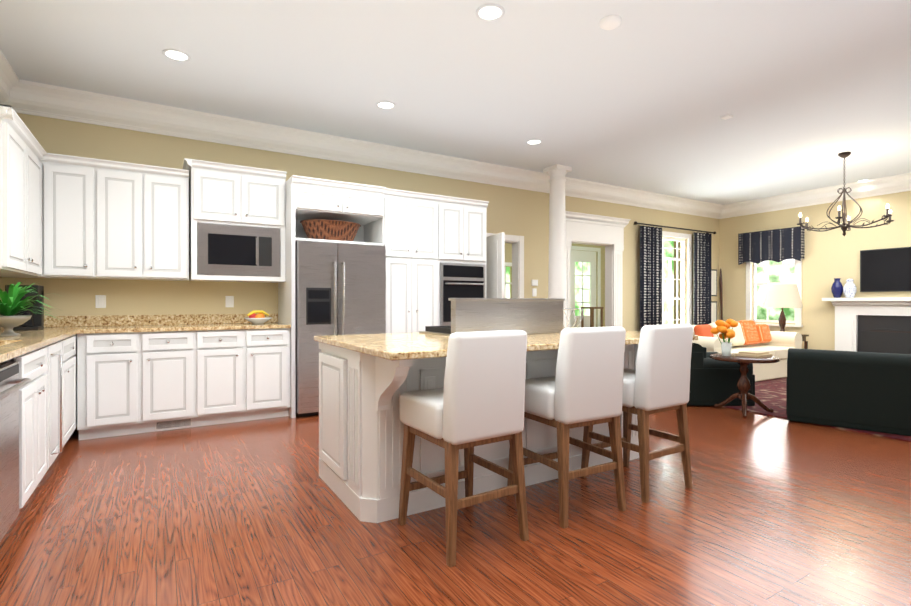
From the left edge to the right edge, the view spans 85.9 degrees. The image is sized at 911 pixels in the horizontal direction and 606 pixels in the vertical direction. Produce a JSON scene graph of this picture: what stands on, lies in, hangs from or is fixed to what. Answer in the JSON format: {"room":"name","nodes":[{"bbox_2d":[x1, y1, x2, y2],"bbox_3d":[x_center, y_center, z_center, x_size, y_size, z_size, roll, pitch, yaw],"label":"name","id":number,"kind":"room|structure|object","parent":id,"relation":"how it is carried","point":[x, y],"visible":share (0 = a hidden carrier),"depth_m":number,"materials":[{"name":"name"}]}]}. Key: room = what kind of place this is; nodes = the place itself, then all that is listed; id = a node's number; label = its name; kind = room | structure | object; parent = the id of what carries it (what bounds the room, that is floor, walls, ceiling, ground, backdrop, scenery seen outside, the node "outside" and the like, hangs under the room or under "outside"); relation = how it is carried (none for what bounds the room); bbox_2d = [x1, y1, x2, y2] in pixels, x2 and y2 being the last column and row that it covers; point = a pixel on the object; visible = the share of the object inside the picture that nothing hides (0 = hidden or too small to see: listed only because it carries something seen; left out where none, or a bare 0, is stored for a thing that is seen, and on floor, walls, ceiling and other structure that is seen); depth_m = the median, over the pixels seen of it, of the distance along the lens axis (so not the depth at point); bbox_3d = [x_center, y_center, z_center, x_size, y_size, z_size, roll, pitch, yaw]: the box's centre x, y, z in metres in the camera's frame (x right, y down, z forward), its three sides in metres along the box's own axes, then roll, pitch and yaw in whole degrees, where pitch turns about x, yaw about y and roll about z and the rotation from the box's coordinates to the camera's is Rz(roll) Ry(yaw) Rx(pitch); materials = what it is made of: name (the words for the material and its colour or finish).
{"room":"kitchen and living room","nodes":[
{"label":"kitchen and living room","id":0,"kind":"room"},
{"bbox_2d":[0,113,718,426],"bbox_3d":[0.686,-0.389,7.111,10.930,3.050,0.150,0,0,-31],"label":"wall","id":1,"kind":"structure","parent":0,"point":[517,212],"depth_m":5.34,"materials":[{"name":"beige paint"}]},
{"bbox_2d":[95,295,105,307],"bbox_3d":[-3.331,-0.017,4.595,0.080,0.120,0.011,0,0,-31],"label":"outlet","id":2,"kind":"object","parent":1,"relation":"attached to","point":[100,301],"depth_m":4.59,"materials":[{"name":"white plastic"}]},
{"bbox_2d":[39,153,188,280],"bbox_3d":[-3.095,-0.745,4.515,1.103,1.035,0.387,0,0,-31],"label":"upper cabinet","id":3,"kind":"object","parent":1,"relation":"attached to","point":[108,219],"visible":0.98,"depth_m":4.36,"materials":[{"name":"white wood"}]},
{"bbox_2d":[225,296,233,306],"bbox_3d":[-2.384,-0.019,5.165,0.080,0.120,0.011,0,0,-31],"label":"outlet","id":4,"kind":"object","parent":1,"relation":"attached to","point":[229,300],"depth_m":5.16,"materials":[{"name":"white plastic"}]},
{"bbox_2d":[183,158,286,282],"bbox_3d":[-2.246,-0.791,4.985,0.922,1.125,0.457,0,0,-31],"label":"upper cabinet","id":5,"kind":"object","parent":1,"relation":"attached to","point":[227,194],"visible":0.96,"depth_m":4.82,"materials":[{"name":"white wood"}]},
{"bbox_2d":[197,223,279,275],"bbox_3d":[-2.214,-0.525,4.991,0.754,0.488,0.417,0,0,-31],"label":"microwave","id":6,"kind":"object","parent":5,"relation":"in","point":[222,249],"visible":0.96,"depth_m":4.83,"materials":[{"name":"silver metal"}]},
{"bbox_2d":[285,175,349,222],"bbox_3d":[-1.532,-1.104,5.289,0.531,0.319,0.672,0,0,-31],"label":"upper cabinet","id":7,"kind":"object","parent":1,"relation":"attached to","point":[306,197],"depth_m":5.01,"materials":[{"name":"white wood"}]},
{"bbox_2d":[300,219,360,240],"bbox_3d":[-1.359,-0.769,5.346,0.667,0.216,0.452,0,0,-31],"label":"wicker basket","id":8,"kind":"object","parent":7,"relation":"in","point":[330,229],"visible":0.71,"depth_m":5.17,"materials":[{"name":"brown wicker"}]},
{"bbox_2d":[338,183,385,226],"bbox_3d":[-1.176,-1.105,5.504,0.537,0.319,0.672,0,0,-31],"label":"upper cabinet","id":9,"kind":"object","parent":1,"relation":"attached to","point":[367,202],"depth_m":5.28,"materials":[{"name":"white wood"}]},
{"bbox_2d":[11,79,723,218],"bbox_3d":[0.707,-1.796,6.927,10.780,0.235,0.180,0,0,-31],"label":"crown molding","id":10,"kind":"structure","parent":1,"relation":"attached to","point":[37,99],"depth_m":5.44,"materials":[{"name":"white wood"}]},
{"bbox_2d":[442,195,488,266],"bbox_3d":[-0.090,-0.877,6.182,0.766,0.779,0.632,0,0,-31],"label":"upper cabinet","id":11,"kind":"object","parent":1,"relation":"attached to","point":[464,221],"depth_m":5.93,"materials":[{"name":"white wood"}]},
{"bbox_2d":[440,263,484,325],"bbox_3d":[-0.037,-0.104,6.160,0.633,0.757,0.658,0,0,-31],"label":"wall oven","id":12,"kind":"object","parent":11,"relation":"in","point":[458,280],"visible":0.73,"depth_m":5.88,"materials":[{"name":"silver metal"}]},
{"bbox_2d":[486,232,504,297],"bbox_3d":[0.451,0.117,6.451,0.214,2.020,0.695,0,0,-31],"label":"door leaf","id":13,"kind":"structure","parent":1,"relation":"in","point":[495,265],"depth_m":6.29,"materials":[{"name":"white wood"}]},
{"bbox_2d":[486,233,523,297],"bbox_3d":[0.589,0.073,7.042,0.880,2.125,0.170,0,0,-31],"label":"door frame","id":14,"kind":"structure","parent":1,"relation":"attached to","point":[518,269],"depth_m":7.17,"materials":[{"name":"white"}]},
{"bbox_2d":[531,280,537,285],"bbox_3d":[1.183,-0.310,7.307,0.110,0.090,0.023,0,0,-31],"label":"switch","id":15,"kind":"object","parent":1,"relation":"attached to","point":[534,283],"depth_m":7.29,"materials":[{"name":"white plastic"}]},
{"bbox_2d":[532,288,536,295],"bbox_3d":[1.179,-0.165,7.313,0.080,0.120,0.010,0,0,-31],"label":"switch","id":16,"kind":"object","parent":1,"relation":"attached to","point":[534,290],"depth_m":7.31,"materials":[{"name":"white plastic"}]},
{"bbox_2d":[565,211,630,326],"bbox_3d":[2.194,-0.144,7.962,1.650,2.555,0.250,0,0,-31],"label":"trim","id":17,"kind":"structure","parent":1,"relation":"attached to","point":[607,232],"depth_m":8.15,"materials":[{"name":"white wood"}]},
{"bbox_2d":[634,221,715,233],"bbox_3d":[4.029,-1.370,8.953,2.360,0.060,0.138,0,0,-31],"label":"curtain rod","id":18,"kind":"object","parent":1,"relation":"attached to","point":[636,223],"visible":1,"depth_m":8.82,"materials":[{"name":"grey metal"}]},
{"bbox_2d":[640,225,661,331],"bbox_3d":[3.412,-0.113,8.542,0.565,2.450,0.076,0,0,-31],"label":"curtain","id":19,"kind":"object","parent":18,"relation":"hanging from","point":[650,275],"visible":0.62,"depth_m":8.53,"materials":[{"name":"fabric"}]},
{"bbox_2d":[694,232,711,324],"bbox_3d":[4.705,-0.116,9.321,0.505,2.450,0.076,0,0,-31],"label":"curtain","id":20,"kind":"object","parent":18,"relation":"hanging from","point":[702,278],"visible":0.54,"depth_m":9.30,"materials":[{"name":"fabric"}]},
{"bbox_2d":[662,231,691,324],"bbox_3d":[4.016,-0.285,9.054,1.080,2.050,0.140,0,0,-31],"label":"window","id":21,"kind":"structure","parent":1,"relation":"in","point":[677,236],"depth_m":9.19,"materials":[{"name":"white"}]},
{"bbox_2d":[711,269,716,295],"bbox_3d":[5.079,-0.406,9.653,0.240,0.530,0.026,0,0,-31],"label":"picture frame","id":22,"kind":"object","parent":1,"relation":"attached to","point":[713,282],"visible":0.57,"depth_m":9.65,"materials":[{"name":"black"}]},
{"bbox_2d":[711,301,716,322],"bbox_3d":[5.079,0.194,9.655,0.240,0.470,0.026,0,0,-31],"label":"picture frame","id":23,"kind":"object","parent":1,"relation":"attached to","point":[713,311],"visible":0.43,"depth_m":9.65,"materials":[{"name":"black"}]},
{"bbox_2d":[0,406,910,605],"bbox_3d":[3.039,1.167,4.732,13.500,0.050,13.160,0,0,-31],"label":"floor","id":24,"kind":"structure","parent":0,"point":[765,510],"depth_m":2.46,"materials":[{"name":"brown wood"}]},
{"bbox_2d":[4,338,75,501],"bbox_3d":[-2.876,0.700,3.088,0.666,0.892,0.659,0,0,-31],"label":"base cabinet","id":25,"kind":"object","parent":24,"relation":"on","point":[47,409],"depth_m":2.92,"materials":[{"name":"white wood"}]},
{"bbox_2d":[0,361,30,541],"bbox_3d":[-2.184,0.717,1.981,0.615,0.865,0.690,0,0,-31],"label":"dishwasher","id":26,"kind":"object","parent":25,"relation":"in","point":[11,383],"visible":0.98,"depth_m":2.24,"materials":[{"name":"silver metal"}]},
{"bbox_2d":[67,334,76,424],"bbox_3d":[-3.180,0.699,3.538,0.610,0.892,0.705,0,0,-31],"label":"base cabinet","id":27,"kind":"object","parent":24,"relation":"on","point":[74,336],"depth_m":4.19,"materials":[{"name":"white wood"}]},
{"bbox_2d":[0,316,79,362],"bbox_3d":[-2.351,0.187,2.169,0.620,0.135,5.177,0,0,-31],"label":"countertop","id":28,"kind":"structure","parent":27,"relation":"on","point":[55,329],"depth_m":3.20,"materials":[{"name":"beige stone"}]},
{"bbox_2d":[5,285,43,330],"bbox_3d":[-3.472,0.034,3.947,0.200,0.359,0.220,0,0,-31],"label":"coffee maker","id":29,"kind":"object","parent":28,"relation":"on","point":[35,321],"visible":0.44,"depth_m":3.92,"materials":[{"name":"black"}]},
{"bbox_2d":[0,282,60,335],"bbox_3d":[-2.965,0.029,3.258,0.609,0.372,0.618,0,0,-31],"label":"potted plant","id":30,"kind":"object","parent":28,"relation":"on","point":[11,304],"visible":1,"depth_m":3.23,"materials":[{"name":"green plant"}]},
{"bbox_2d":[76,313,290,333],"bbox_3d":[-2.524,0.180,4.709,1.685,0.135,0.646,0,0,-31],"label":"countertop","id":31,"kind":"structure","parent":27,"relation":"on","point":[184,322],"depth_m":4.71,"materials":[{"name":"beige stone"}]},
{"bbox_2d":[245,310,271,323],"bbox_3d":[-2.027,0.141,5.028,0.270,0.139,0.270,0,0,-31],"label":"fruit bowl","id":32,"kind":"object","parent":31,"relation":"on","point":[254,318],"visible":1,"depth_m":4.98,"materials":[{"name":"white ceramic"}]},
{"bbox_2d":[77,331,204,439],"bbox_3d":[-2.864,0.696,4.514,0.929,0.892,0.632,0,0,-31],"label":"base cabinet","id":33,"kind":"object","parent":24,"relation":"on","point":[135,383],"depth_m":4.25,"materials":[{"name":"white wood"}]},
{"bbox_2d":[205,328,289,425],"bbox_3d":[-2.199,0.695,4.915,0.918,0.892,0.632,0,0,-31],"label":"base cabinet","id":34,"kind":"object","parent":24,"relation":"on","point":[247,371],"depth_m":4.68,"materials":[{"name":"white wood"}]},
{"bbox_2d":[295,240,385,416],"bbox_3d":[-1.315,0.258,5.335,0.925,1.765,0.764,0,0,-31],"label":"refrigerator","id":35,"kind":"object","parent":24,"relation":"on","point":[340,288],"visible":0.69,"depth_m":4.97,"materials":[{"name":"silver metal"}]},
{"bbox_2d":[319,342,474,522],"bbox_3d":[-0.422,0.699,3.053,0.650,0.896,0.873,0,0,-31],"label":"base cabinet","id":36,"kind":"object","parent":24,"relation":"on","point":[361,428],"depth_m":2.66,"materials":[{"name":"white wood"}]},
{"bbox_2d":[362,188,441,332],"bbox_3d":[-0.660,-0.063,5.841,0.693,2.404,0.632,0,0,-31],"label":"tall cabinet","id":37,"kind":"object","parent":24,"relation":"on","point":[421,237],"depth_m":5.57,"materials":[{"name":"white wood"}]},
{"bbox_2d":[398,330,528,566],"bbox_3d":[0.037,0.639,2.450,0.460,1.020,0.535,0,0,-33],"label":"bar stool","id":38,"kind":"object","parent":24,"relation":"on","point":[478,399],"visible":1,"depth_m":2.26,"materials":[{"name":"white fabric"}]},
{"bbox_2d":[475,351,538,494],"bbox_3d":[0.025,0.699,3.327,0.640,0.896,0.865,0,0,-31],"label":"base cabinet","id":39,"kind":"object","parent":24,"relation":"on","point":[486,480],"depth_m":3.01,"materials":[{"name":"white wood"}]},
{"bbox_2d":[543,164,571,326],"bbox_3d":[1.436,-0.388,6.903,0.340,3.049,0.340,0,0,-31],"label":"column","id":40,"kind":"structure","parent":24,"relation":"on","point":[556,173],"depth_m":6.80,"materials":[{"name":"white paint"}]},
{"bbox_2d":[539,349,582,482],"bbox_3d":[0.471,0.698,3.596,0.640,0.896,0.865,0,0,-31],"label":"base cabinet","id":41,"kind":"object","parent":24,"relation":"on","point":[547,358],"depth_m":3.19,"materials":[{"name":"white wood"}]},
{"bbox_2d":[507,326,625,527],"bbox_3d":[0.634,0.638,2.810,0.460,1.020,0.535,0,0,-29],"label":"bar stool","id":42,"kind":"object","parent":24,"relation":"on","point":[583,387],"visible":0.83,"depth_m":2.60,"materials":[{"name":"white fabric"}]},
{"bbox_2d":[581,307,603,327],"bbox_3d":[3.212,0.603,11.514,0.400,1.040,0.340,0,0,-31],"label":"chair","id":43,"kind":"object","parent":24,"relation":"on","point":[592,317],"visible":0.46,"depth_m":11.46,"materials":[{"name":"brown wood"}]},
{"bbox_2d":[583,344,638,466],"bbox_3d":[0.916,0.697,3.859,0.635,0.896,0.873,0,0,-31],"label":"base cabinet","id":44,"kind":"object","parent":24,"relation":"on","point":[630,355],"depth_m":3.54,"materials":[{"name":"white wood"}]},
{"bbox_2d":[314,327,697,359],"bbox_3d":[0.356,0.233,3.300,2.270,0.034,1.280,0,0,-31],"label":"countertop","id":45,"kind":"structure","parent":44,"relation":"on","point":[402,346],"depth_m":2.73,"materials":[{"name":"beige stone"}]},
{"bbox_2d":[419,326,450,335],"bbox_3d":[0.235,0.191,3.647,0.900,0.047,0.460,0,0,-31],"label":"gas cooktop","id":46,"kind":"object","parent":45,"relation":"in","point":[442,330],"visible":0.08,"depth_m":3.44,"materials":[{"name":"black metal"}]},
{"bbox_2d":[448,298,564,333],"bbox_3d":[0.382,0.089,3.394,0.950,0.251,0.085,0,0,-31],"label":"downdraft vent","id":47,"kind":"object","parent":45,"relation":"on","point":[535,315],"visible":0.88,"depth_m":3.34,"materials":[{"name":"silver metal"}]},
{"bbox_2d":[563,308,582,328],"bbox_3d":[0.910,0.126,3.961,0.236,0.174,0.244,0,0,-31],"label":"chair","id":48,"kind":"object","parent":45,"relation":"on","point":[574,316],"visible":0.42,"depth_m":3.92,"materials":[{"name":"white"}]},
{"bbox_2d":[581,324,692,502],"bbox_3d":[1.158,0.637,3.126,0.460,1.020,0.535,0,0,-32],"label":"bar stool","id":49,"kind":"object","parent":24,"relation":"on","point":[657,380],"visible":0.83,"depth_m":2.91,"materials":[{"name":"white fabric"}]},
{"bbox_2d":[719,268,722,319],"bbox_3d":[5.238,0.219,9.632,0.132,1.822,0.132,0,0,-31],"label":"pole","id":50,"kind":"object","parent":24,"relation":"on","point":[721,293],"visible":0.62,"depth_m":9.64,"materials":[{"name":"brown wood"}]},
{"bbox_2d":[722,377,910,441],"bbox_3d":[4.822,1.133,5.889,3.750,0.011,3.800,0,0,-31],"label":"rug","id":51,"kind":"object","parent":24,"relation":"on","point":[771,394],"visible":0.12,"depth_m":5.46,"materials":[{"name":"red carpet"}]},
{"bbox_2d":[687,343,754,405],"bbox_3d":[2.926,0.780,5.803,0.785,0.691,0.870,0,0,1],"label":"armchair","id":52,"kind":"object","parent":51,"relation":"on","point":[713,382],"visible":0.38,"depth_m":5.37,"materials":[{"name":"black leather"}]},
{"bbox_2d":[710,353,779,418],"bbox_3d":[2.969,0.835,5.040,0.620,0.582,0.620,0,0,-31],"label":"round side table","id":53,"kind":"object","parent":51,"relation":"on","point":[743,386],"visible":0.88,"depth_m":5.00,"materials":[{"name":"brown wood"}]},
{"bbox_2d":[711,319,737,355],"bbox_3d":[2.815,0.351,5.061,0.307,0.381,0.228,0,0,-31],"label":"flower vase","id":54,"kind":"object","parent":53,"relation":"on","point":[724,329],"visible":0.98,"depth_m":5.02,"materials":[{"name":"clear glass"}]},
{"bbox_2d":[735,350,772,357],"bbox_3d":[3.071,0.519,5.036,0.270,0.045,0.230,0,0,-31],"label":"books","id":55,"kind":"object","parent":53,"relation":"on","point":[756,354],"visible":1,"depth_m":4.96,"materials":[{"name":"beige paper"}]},
{"bbox_2d":[692,324,801,381],"bbox_3d":[4.177,0.728,7.443,2.380,0.786,0.970,0,0,-31],"label":"sofa","id":56,"kind":"object","parent":51,"relation":"on","point":[779,344],"visible":0.15,"depth_m":7.28,"materials":[{"name":"beige fabric"}]},
{"bbox_2d":[694,324,713,336],"bbox_3d":[3.564,0.471,6.997,0.340,0.340,0.120,0,-14,-34],"label":"pillow","id":57,"kind":"object","parent":56,"relation":"on","point":[703,330],"visible":0.56,"depth_m":6.93,"materials":[{"name":"orange fabric"}]},
{"bbox_2d":[709,323,730,341],"bbox_3d":[3.881,0.460,7.188,0.360,0.360,0.120,0,-14,-28],"label":"pillow","id":58,"kind":"object","parent":56,"relation":"on","point":[712,325],"visible":0.21,"depth_m":7.11,"materials":[{"name":"beige fabric"}]},
{"bbox_2d":[730,322,744,345],"bbox_3d":[4.207,0.460,7.384,0.360,0.360,0.120,0,-14,-35],"label":"pillow","id":59,"kind":"object","parent":56,"relation":"on","point":[738,339],"visible":0.54,"depth_m":7.32,"materials":[{"name":"beige fabric"}]},
{"bbox_2d":[738,320,759,344],"bbox_3d":[4.532,0.449,7.580,0.380,0.380,0.120,0,-14,-28],"label":"pillow","id":60,"kind":"object","parent":56,"relation":"on","point":[750,332],"visible":0.83,"depth_m":7.51,"materials":[{"name":"orange fabric"}]},
{"bbox_2d":[756,324,771,342],"bbox_3d":[4.860,0.474,7.743,0.300,0.300,0.120,0,-12,-31],"label":"pillow","id":61,"kind":"object","parent":56,"relation":"on","point":[763,330],"visible":0.77,"depth_m":7.67,"materials":[{"name":"orange fabric"}]},
{"bbox_2d":[801,334,808,348],"bbox_3d":[5.551,0.820,8.312,0.560,0.596,0.560,0,0,-31],"label":"end table","id":62,"kind":"object","parent":51,"relation":"on","point":[804,336],"visible":0.12,"depth_m":8.21,"materials":[{"name":"brown wood"}]},
{"bbox_2d":[762,284,802,331],"bbox_3d":[5.551,0.101,8.310,0.580,0.840,0.580,0,0,-31],"label":"table lamp","id":63,"kind":"object","parent":62,"relation":"on","point":[782,296],"visible":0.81,"depth_m":8.13,"materials":[{"name":"beige fabric"}]},
{"bbox_2d":[786,348,910,435],"bbox_3d":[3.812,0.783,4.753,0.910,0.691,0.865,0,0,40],"label":"sofa","id":64,"kind":"object","parent":51,"relation":"on","point":[868,391],"visible":1,"depth_m":4.41,"materials":[{"name":"black leather"}]},
{"bbox_2d":[822,297,910,351],"bbox_3d":[6.538,0.523,7.213,0.500,1.225,1.980,0,0,-31],"label":"fireplace mantel","id":65,"kind":"object","parent":24,"relation":"on","point":[855,318],"visible":0.48,"depth_m":7.69,"materials":[{"name":"white wood"}]},
{"bbox_2d":[831,278,842,297],"bbox_3d":[6.226,-0.250,7.980,0.160,0.315,0.160,0,0,-31],"label":"cobalt vase","id":66,"kind":"object","parent":65,"relation":"on","point":[837,289],"visible":0.98,"depth_m":7.94,"materials":[{"name":"blue ceramic"}]},
{"bbox_2d":[843,279,856,297],"bbox_3d":[6.313,-0.245,7.835,0.170,0.305,0.170,0,0,-31],"label":"vase","id":67,"kind":"object","parent":65,"relation":"on","point":[849,289],"visible":0.94,"depth_m":7.79,"materials":[{"name":"white ceramic"}]},
{"bbox_2d":[862,328,910,353],"bbox_3d":[6.602,0.736,7.252,0.150,0.736,0.943,0,0,-31],"label":"fireplace screen","id":68,"kind":"object","parent":65,"relation":"on","point":[887,342],"visible":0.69,"depth_m":7.39,"materials":[{"name":"black metal"}]},
{"bbox_2d":[0,0,910,204],"bbox_3d":[3.050,-1.928,3.038,10.780,0.050,9.260,0,0,-31],"label":"ceiling","id":69,"kind":"structure","parent":0,"point":[645,95],"depth_m":4.09,"materials":[{"name":"white paint"}]},
{"bbox_2d":[0,50,19,109],"bbox_3d":[-1.437,-1.778,0.217,0.180,0.235,9.060,0,0,-31],"label":"crown molding","id":70,"kind":"structure","parent":69,"relation":"attached to","point":[17,95],"depth_m":4.09,"materials":[{"name":"white wood"}]},
{"bbox_2d":[162,49,190,61],"bbox_3d":[-2.137,-1.900,3.749,0.188,0.009,0.188,0,0,14],"label":"recessed light","id":71,"kind":"object","parent":69,"relation":"in","point":[176,54],"depth_m":3.75,"materials":[{"name":"white"}]},
{"bbox_2d":[376,101,395,108],"bbox_3d":[-0.668,-1.902,4.699,0.188,0.009,0.188,0,0,-40],"label":"recessed light","id":72,"kind":"object","parent":69,"relation":"in","point":[381,104],"depth_m":4.69,"materials":[{"name":"white"}]},
{"bbox_2d":[476,4,504,21],"bbox_3d":[0.227,-1.898,3.198,0.188,0.009,0.188,0,0,-40],"label":"recessed light","id":73,"kind":"object","parent":69,"relation":"in","point":[489,12],"depth_m":3.20,"materials":[{"name":"white"}]},
{"bbox_2d":[526,139,541,144],"bbox_3d":[0.927,-1.905,5.778,0.188,0.009,0.188,0,0,32],"label":"recessed light","id":74,"kind":"object","parent":69,"relation":"in","point":[533,141],"depth_m":5.76,"materials":[{"name":"white glass"}]},
{"bbox_2d":[600,15,620,29],"bbox_3d":[1.043,-1.886,3.297,0.140,0.034,0.138,0,0,-31],"label":"smoke detector","id":75,"kind":"object","parent":69,"relation":"attached to","point":[610,22],"depth_m":3.27,"materials":[{"name":"white plastic"}]},
{"bbox_2d":[721,114,732,119],"bbox_3d":[2.762,-1.898,4.981,0.080,0.019,0.080,0,0,-31],"label":"smoke detector","id":76,"kind":"object","parent":69,"relation":"attached to","point":[728,116],"depth_m":4.97,"materials":[{"name":"white plastic"}]},
{"bbox_2d":[797,152,893,235],"bbox_3d":[4.948,-1.381,6.226,1.031,1.059,1.026,0,0,-31],"label":"chandelier","id":77,"kind":"object","parent":69,"relation":"hanging from","point":[844,226],"visible":1,"depth_m":6.21,"materials":[{"name":"grey metal"}]},
{"bbox_2d":[505,243,604,326],"bbox_3d":[0.966,-0.325,10.783,9.500,2.900,0.150,0,0,-31],"label":"wall","id":78,"kind":"structure","parent":0,"point":[508,252],"depth_m":12.28,"materials":[{"name":"beige paint"}]},
{"bbox_2d":[505,262,511,297],"bbox_3d":[1.115,-0.450,10.825,0.560,0.910,0.110,0,0,-31],"label":"window","id":79,"kind":"structure","parent":78,"relation":"in","point":[508,264],"depth_m":10.84,"materials":[{"name":"white wood"}]},
{"bbox_2d":[570,246,600,327],"bbox_3d":[3.147,-0.133,12.047,1.100,2.510,0.105,0,0,-31],"label":"door","id":80,"kind":"structure","parent":78,"relation":"attached to","point":[587,254],"depth_m":12.11,"materials":[{"name":"white"}]},
{"bbox_2d":[674,241,680,323],"bbox_3d":[5.753,-0.328,11.898,0.150,2.900,2.820,0,0,-31],"label":"window","id":81,"kind":"structure","parent":0,"point":[675,242],"depth_m":12.17,"materials":[{"name":"white wood"}]},
{"bbox_2d":[719,191,910,349],"bbox_3d":[7.731,-0.386,5.863,0.150,3.050,9.260,0,0,-31],"label":"wall","id":82,"kind":"structure","parent":0,"point":[830,255],"depth_m":8.27,"materials":[{"name":"beige paint"}]},
{"bbox_2d":[738,226,804,264],"bbox_3d":[5.722,-1.030,8.912,0.138,0.600,1.068,0,0,-31],"label":"valance","id":83,"kind":"object","parent":82,"relation":"attached to","point":[775,245],"visible":0.92,"depth_m":8.82,"materials":[{"name":"fabric"}]},
{"bbox_2d":[746,259,802,326],"bbox_3d":[5.806,-0.374,8.941,0.150,1.570,0.980,0,0,-31],"label":"window","id":84,"kind":"structure","parent":82,"relation":"in","point":[797,321],"depth_m":9.06,"materials":[{"name":"white wood"}]},
{"bbox_2d":[724,173,910,217],"bbox_3d":[7.641,-1.793,5.688,0.180,0.235,9.060,0,0,-31],"label":"crown molding","id":85,"kind":"structure","parent":82,"relation":"attached to","point":[901,182],"depth_m":8.20,"materials":[{"name":"white wood"}]},
{"bbox_2d":[860,247,910,291],"bbox_3d":[6.735,-0.510,7.311,0.058,0.660,1.110,0,0,-31],"label":"wall-mounted tv","id":86,"kind":"object","parent":82,"relation":"attached to","point":[886,270],"visible":1,"depth_m":7.50,"materials":[{"name":"black"}]},
{"bbox_3d":[-1.630,-0.370,0.222,0.150,3.050,9.560,0,0,-31],"label":"wall","id":87,"kind":"structure","parent":0,"visible":0},
{"bbox_2d":[0,104,43,277],"bbox_3d":[-3.324,-0.742,3.525,0.353,1.034,1.113,0,0,-31],"label":"upper cabinet","id":88,"kind":"object","parent":87,"relation":"attached to","point":[22,151],"depth_m":3.45,"materials":[{"name":"white wood"}]},
{"bbox_2d":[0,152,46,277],"bbox_3d":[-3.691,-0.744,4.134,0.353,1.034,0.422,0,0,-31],"label":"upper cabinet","id":89,"kind":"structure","parent":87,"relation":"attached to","point":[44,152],"depth_m":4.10,"materials":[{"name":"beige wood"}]},
{"label":"outside","id":90,"kind":"structure","parent":0,"visible":0},
{"bbox_2d":[506,262,589,315],"bbox_3d":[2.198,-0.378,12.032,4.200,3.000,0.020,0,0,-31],"label":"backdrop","id":91,"kind":"structure","parent":90,"point":[578,282],"depth_m":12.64,"materials":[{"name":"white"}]},
{"bbox_2d":[664,240,673,324],"bbox_3d":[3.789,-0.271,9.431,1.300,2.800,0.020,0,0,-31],"label":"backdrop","id":92,"kind":"structure","parent":90,"point":[668,252],"depth_m":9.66,"materials":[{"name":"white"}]},
{"bbox_2d":[756,259,794,320],"bbox_3d":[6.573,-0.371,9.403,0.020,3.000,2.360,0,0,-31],"label":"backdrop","id":93,"kind":"structure","parent":90,"point":[774,273],"depth_m":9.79,"materials":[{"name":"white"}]}
]}

